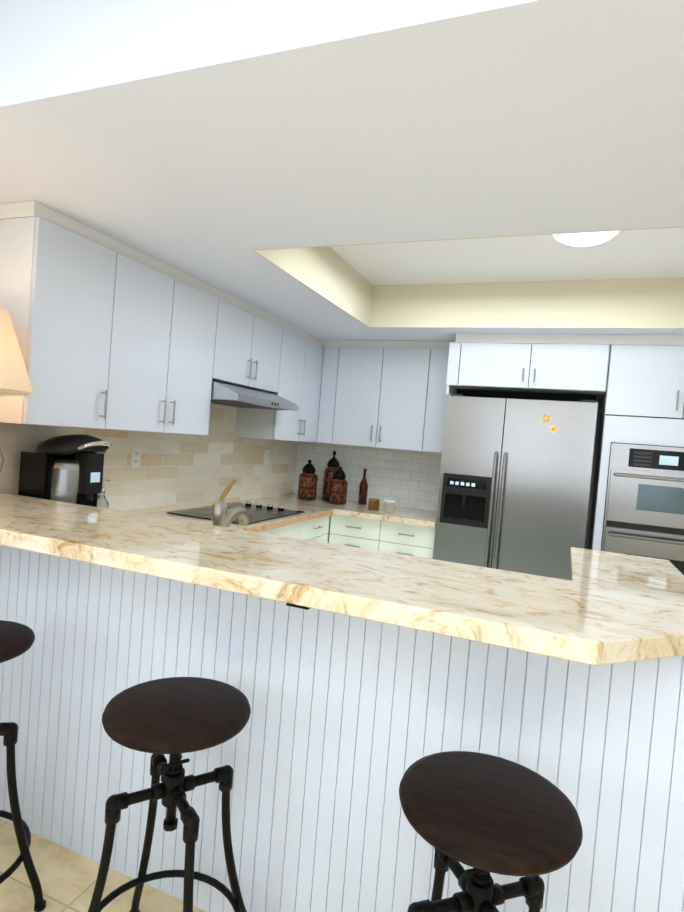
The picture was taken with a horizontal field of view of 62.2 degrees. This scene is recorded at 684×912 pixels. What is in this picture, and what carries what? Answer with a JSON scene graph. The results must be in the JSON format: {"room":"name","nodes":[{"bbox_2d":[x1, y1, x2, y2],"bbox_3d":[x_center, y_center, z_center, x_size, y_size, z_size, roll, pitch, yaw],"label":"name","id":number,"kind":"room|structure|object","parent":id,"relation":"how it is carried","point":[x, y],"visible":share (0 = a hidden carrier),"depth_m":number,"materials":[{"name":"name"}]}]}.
{"room":"kitchen","nodes":[
{"label":"kitchen","id":0,"kind":"room"},
{"bbox_2d":[0,818,205,911],"bbox_3d":[1.039,1.536,-0.104,7.500,0.060,8.720,5,2,21],"label":"floor","id":1,"kind":"structure","parent":0,"point":[67,878],"depth_m":1.72,"materials":[{"name":"tile"}]},
{"bbox_2d":[0,620,45,911],"bbox_3d":[-1.086,0.894,1.593,0.396,0.780,0.396,6,2,37],"label":"bar stool","id":2,"kind":"object","parent":1,"relation":"on","point":[17,639],"visible":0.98,"depth_m":1.61,"materials":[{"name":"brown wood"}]},
{"bbox_2d":[88,677,250,911],"bbox_3d":[-0.431,0.976,1.410,0.532,0.734,0.532,4,2,-33],"label":"bar stool","id":3,"kind":"object","parent":1,"relation":"on","point":[175,718],"visible":1,"depth_m":1.38,"materials":[{"name":"brown wood"}]},
{"bbox_2d":[261,521,304,538],"bbox_3d":[-0.729,0.828,3.541,0.610,0.858,0.762,5,2,21],"label":"base cabinet","id":4,"kind":"object","parent":1,"relation":"on","point":[295,530],"depth_m":3.64,"materials":[{"name":"white wood"}]},
{"bbox_2d":[301,515,330,542],"bbox_3d":[-0.497,0.830,4.128,0.610,0.858,0.499,5,2,21],"label":"base cabinet","id":5,"kind":"object","parent":1,"relation":"on","point":[317,529],"depth_m":4.05,"materials":[{"name":"white wood"}]},
{"bbox_2d":[0,545,683,911],"bbox_3d":[-0.381,0.821,1.730,2.578,1.030,0.140,5,2,21],"label":"wall","id":6,"kind":"structure","parent":1,"relation":"on","point":[352,719],"depth_m":1.51,"materials":[{"name":"white wood"}]},
{"bbox_2d":[0,492,683,664],"bbox_3d":[-0.237,0.284,1.966,2.580,0.046,1.175,5,2,21],"label":"countertop","id":7,"kind":"structure","parent":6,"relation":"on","point":[600,607],"depth_m":1.42,"materials":[{"name":"beige stone"}]},
{"bbox_2d":[0,306,32,472],"bbox_3d":[-1.316,-0.185,1.903,0.490,0.715,0.490,5,2,21],"label":"table lamp","id":8,"kind":"object","parent":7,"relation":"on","point":[14,377],"visible":0.94,"depth_m":1.89,"materials":[{"name":"beige fabric"}]},
{"bbox_2d":[329,514,435,558],"bbox_3d":[0.355,0.892,4.370,0.802,0.858,0.645,5,2,21],"label":"base cabinet","id":9,"kind":"object","parent":1,"relation":"on","point":[399,538],"visible":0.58,"depth_m":4.09,"materials":[{"name":"white wood"}]},
{"bbox_2d":[399,751,582,911],"bbox_3d":[0.261,1.040,1.138,0.386,0.733,0.386,5,2,24],"label":"bar stool","id":10,"kind":"object","parent":1,"relation":"on","point":[483,815],"visible":1,"depth_m":1.10,"materials":[{"name":"brown wood"}]},
{"bbox_2d":[433,394,597,579],"bbox_3d":[1.191,0.504,3.995,0.944,1.787,0.726,5,2,21],"label":"refrigerator","id":11,"kind":"object","parent":1,"relation":"on","point":[514,485],"visible":0.69,"depth_m":3.69,"materials":[{"name":"grey metal"}]},
{"bbox_2d":[588,345,683,574],"bbox_3d":[2.096,0.408,3.646,0.877,2.145,0.711,5,2,21],"label":"tall cabinet","id":12,"kind":"object","parent":1,"relation":"on","point":[637,508],"visible":0.69,"depth_m":3.46,"materials":[{"name":"white wood"}]},
{"bbox_3d":[-0.310,0.902,2.120,2.442,0.858,0.649,5,2,21],"label":"base cabinet","id":13,"kind":"object","parent":1,"relation":"on","visible":0},
{"bbox_2d":[144,494,357,531],"bbox_3d":[-0.669,0.380,3.518,0.660,0.040,2.986,5,2,21],"label":"countertop","id":14,"kind":"structure","parent":13,"relation":"on","point":[318,507],"depth_m":3.89,"materials":[{"name":"stone"}]},
{"bbox_2d":[18,434,111,506],"bbox_3d":[-1.176,0.124,2.476,0.329,0.444,0.295,5,2,21],"label":"coffee maker","id":15,"kind":"object","parent":14,"relation":"on","point":[67,468],"visible":0.69,"depth_m":2.38,"materials":[{"name":"black plastic"}]},
{"bbox_2d":[97,479,109,508],"bbox_3d":[-1.176,0.225,2.776,0.072,0.226,0.082,5,2,21],"label":"glass soap dispenser","id":16,"kind":"object","parent":14,"relation":"on","point":[102,502],"visible":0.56,"depth_m":2.76,"materials":[{"name":"white"}]},
{"bbox_2d":[211,479,248,527],"bbox_3d":[-0.425,0.253,2.171,0.064,0.328,0.231,5,2,21],"label":"faucet","id":17,"kind":"object","parent":14,"relation":"on","point":[223,515],"visible":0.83,"depth_m":2.11,"materials":[{"name":"silver metal"}]},
{"bbox_2d":[167,501,304,523],"bbox_3d":[-0.640,0.342,3.585,0.530,0.036,0.770,5,2,21],"label":"cooktop","id":18,"kind":"object","parent":14,"relation":"in","point":[258,512],"visible":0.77,"depth_m":3.57,"materials":[{"name":"black glass"}]},
{"bbox_2d":[298,460,317,500],"bbox_3d":[-0.277,0.193,4.646,0.154,0.330,0.152,5,2,21],"label":"jar","id":19,"kind":"object","parent":14,"relation":"on","point":[307,485],"visible":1,"depth_m":4.59,"materials":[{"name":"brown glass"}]},
{"bbox_2d":[322,450,339,500],"bbox_3d":[-0.078,0.162,4.718,0.146,0.420,0.144,5,2,21],"label":"jar","id":20,"kind":"object","parent":14,"relation":"on","point":[333,464],"visible":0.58,"depth_m":4.67,"materials":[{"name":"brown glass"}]},
{"bbox_2d":[329,466,347,504],"bbox_3d":[-0.025,0.232,4.514,0.142,0.300,0.140,5,2,21],"label":"jar","id":21,"kind":"object","parent":14,"relation":"on","point":[338,489],"visible":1,"depth_m":4.46,"materials":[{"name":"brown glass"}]},
{"bbox_2d":[358,469,367,504],"bbox_3d":[0.178,0.250,4.649,0.072,0.290,0.072,5,2,21],"label":"oil bottle","id":22,"kind":"object","parent":14,"relation":"on","point":[363,492],"visible":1,"depth_m":4.62,"materials":[{"name":"brown glass"}]},
{"bbox_2d":[335,503,436,527],"bbox_3d":[0.412,0.445,4.342,0.752,0.040,0.659,5,2,21],"label":"countertop","id":23,"kind":"structure","parent":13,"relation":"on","point":[417,517],"depth_m":4.14,"materials":[{"name":"stone"}]},
{"bbox_2d":[368,498,379,510],"bbox_3d":[0.243,0.367,4.322,0.087,0.085,0.087,5,2,21],"label":"canister","id":24,"kind":"object","parent":23,"relation":"on","point":[373,503],"visible":1,"depth_m":4.29,"materials":[{"name":"gold metal"}]},
{"bbox_2d":[383,500,394,511],"bbox_3d":[0.354,0.378,4.278,0.087,0.085,0.087,5,2,21],"label":"canister","id":25,"kind":"object","parent":23,"relation":"on","point":[388,505],"visible":1,"depth_m":4.24,"materials":[{"name":"white ceramic"}]},
{"bbox_2d":[0,15,683,341],"bbox_3d":[0.603,-1.027,2.819,3.310,0.390,3.380,5,2,21],"label":"ceiling","id":26,"kind":"structure","parent":0,"point":[580,132],"depth_m":1.80,"materials":[{"name":"white paint"}]},
{"bbox_2d":[0,200,307,339],"bbox_3d":[-0.796,-0.932,3.409,0.298,0.057,2.670,5,2,21],"label":"trim","id":27,"kind":"structure","parent":26,"relation":"attached to","point":[22,209],"depth_m":2.55,"materials":[{"name":"white wood"}]},
{"bbox_2d":[551,230,624,246],"bbox_3d":[1.110,-1.023,2.587,0.370,0.103,0.370,5,2,21],"label":"flush-mount ceiling light","id":28,"kind":"object","parent":26,"relation":"attached to","point":[583,239],"visible":0.35,"depth_m":2.56,"materials":[{"name":"white glass"}]},
{"bbox_2d":[0,0,683,132],"bbox_3d":[1.722,-0.905,0.505,7.100,0.460,0.100,5,2,21],"label":"ceiling","id":29,"kind":"structure","parent":0,"point":[62,61],"depth_m":1.25,"materials":[{"name":"white paint"}]},
{"bbox_2d":[297,399,601,548],"bbox_3d":[1.214,0.010,4.456,3.420,2.750,0.120,5,2,21],"label":"wall","id":30,"kind":"structure","parent":0,"point":[592,473],"depth_m":4.15,"materials":[{"name":"white paint"}]},
{"bbox_2d":[294,441,441,511],"bbox_3d":[0.282,-0.079,4.756,1.442,0.960,0.008,5,2,21],"label":"tile backsplash","id":31,"kind":"structure","parent":30,"relation":"attached to","point":[406,478],"depth_m":4.72,"materials":[{"name":"white tile"}]},
{"bbox_2d":[317,347,448,452],"bbox_3d":[0.373,-0.449,4.529,1.070,0.775,0.358,5,2,21],"label":"upper cabinet","id":32,"kind":"object","parent":30,"relation":"attached to","point":[392,398],"visible":0.96,"depth_m":4.39,"materials":[{"name":"white wood"}]},
{"bbox_2d":[308,333,683,348],"bbox_3d":[1.091,-0.797,4.119,3.296,0.061,0.598,5,2,21],"label":"trim","id":33,"kind":"structure","parent":30,"relation":"attached to","point":[606,339],"depth_m":3.76,"materials":[{"name":"white wood"}]},
{"bbox_2d":[446,343,609,402],"bbox_3d":[1.302,-0.565,4.001,1.009,0.355,0.641,5,2,21],"label":"upper cabinet","id":34,"kind":"object","parent":30,"relation":"attached to","point":[567,372],"visible":0.94,"depth_m":3.75,"materials":[{"name":"white wood"}]},
{"bbox_3d":[-1.126,-0.153,3.510,0.250,2.750,3.600,5,2,21],"label":"wall","id":35,"kind":"structure","parent":0,"visible":0},
{"bbox_2d":[0,216,223,434],"bbox_3d":[-1.092,-0.517,2.718,0.325,0.774,1.171,5,2,21],"label":"upper cabinet","id":36,"kind":"object","parent":35,"relation":"attached to","point":[107,338],"depth_m":2.43,"materials":[{"name":"white wood"}]},
{"bbox_2d":[0,403,297,513],"bbox_3d":[-0.948,-0.067,3.628,0.008,0.800,2.992,5,2,21],"label":"tile backsplash","id":37,"kind":"structure","parent":35,"relation":"attached to","point":[177,471],"depth_m":3.50,"materials":[{"name":"beige tile"}]},
{"bbox_2d":[130,446,141,467],"bbox_3d":[-1.140,0.007,3.139,0.007,0.120,0.072,5,2,21],"label":"electrical outlet","id":38,"kind":"object","parent":37,"relation":"attached to","point":[135,456],"depth_m":3.13,"materials":[{"name":"white plastic"}]},
{"bbox_2d":[264,450,269,464],"bbox_3d":[-0.596,0.012,4.515,0.007,0.120,0.072,5,2,21],"label":"electrical outlet","id":39,"kind":"object","parent":37,"relation":"attached to","point":[267,452],"depth_m":4.51,"materials":[{"name":"white plastic"}]},
{"bbox_2d":[216,302,283,395],"bbox_3d":[-0.720,-0.675,3.621,0.325,0.449,0.780,5,2,21],"label":"upper cabinet","id":40,"kind":"object","parent":35,"relation":"attached to","point":[251,346],"depth_m":3.54,"materials":[{"name":"white wood"}]},
{"bbox_2d":[211,379,298,410],"bbox_3d":[-0.662,-0.384,3.596,0.500,0.117,0.770,5,2,21],"label":"range hood","id":41,"kind":"object","parent":40,"relation":"attached to","point":[228,394],"visible":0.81,"depth_m":3.40,"materials":[{"name":"silver metal"}]},
{"bbox_2d":[235,329,323,441],"bbox_3d":[-0.399,-0.511,4.470,0.325,0.774,1.037,5,2,21],"label":"upper cabinet","id":42,"kind":"object","parent":35,"relation":"attached to","point":[303,358],"depth_m":4.16,"materials":[{"name":"white wood"}]}
]}

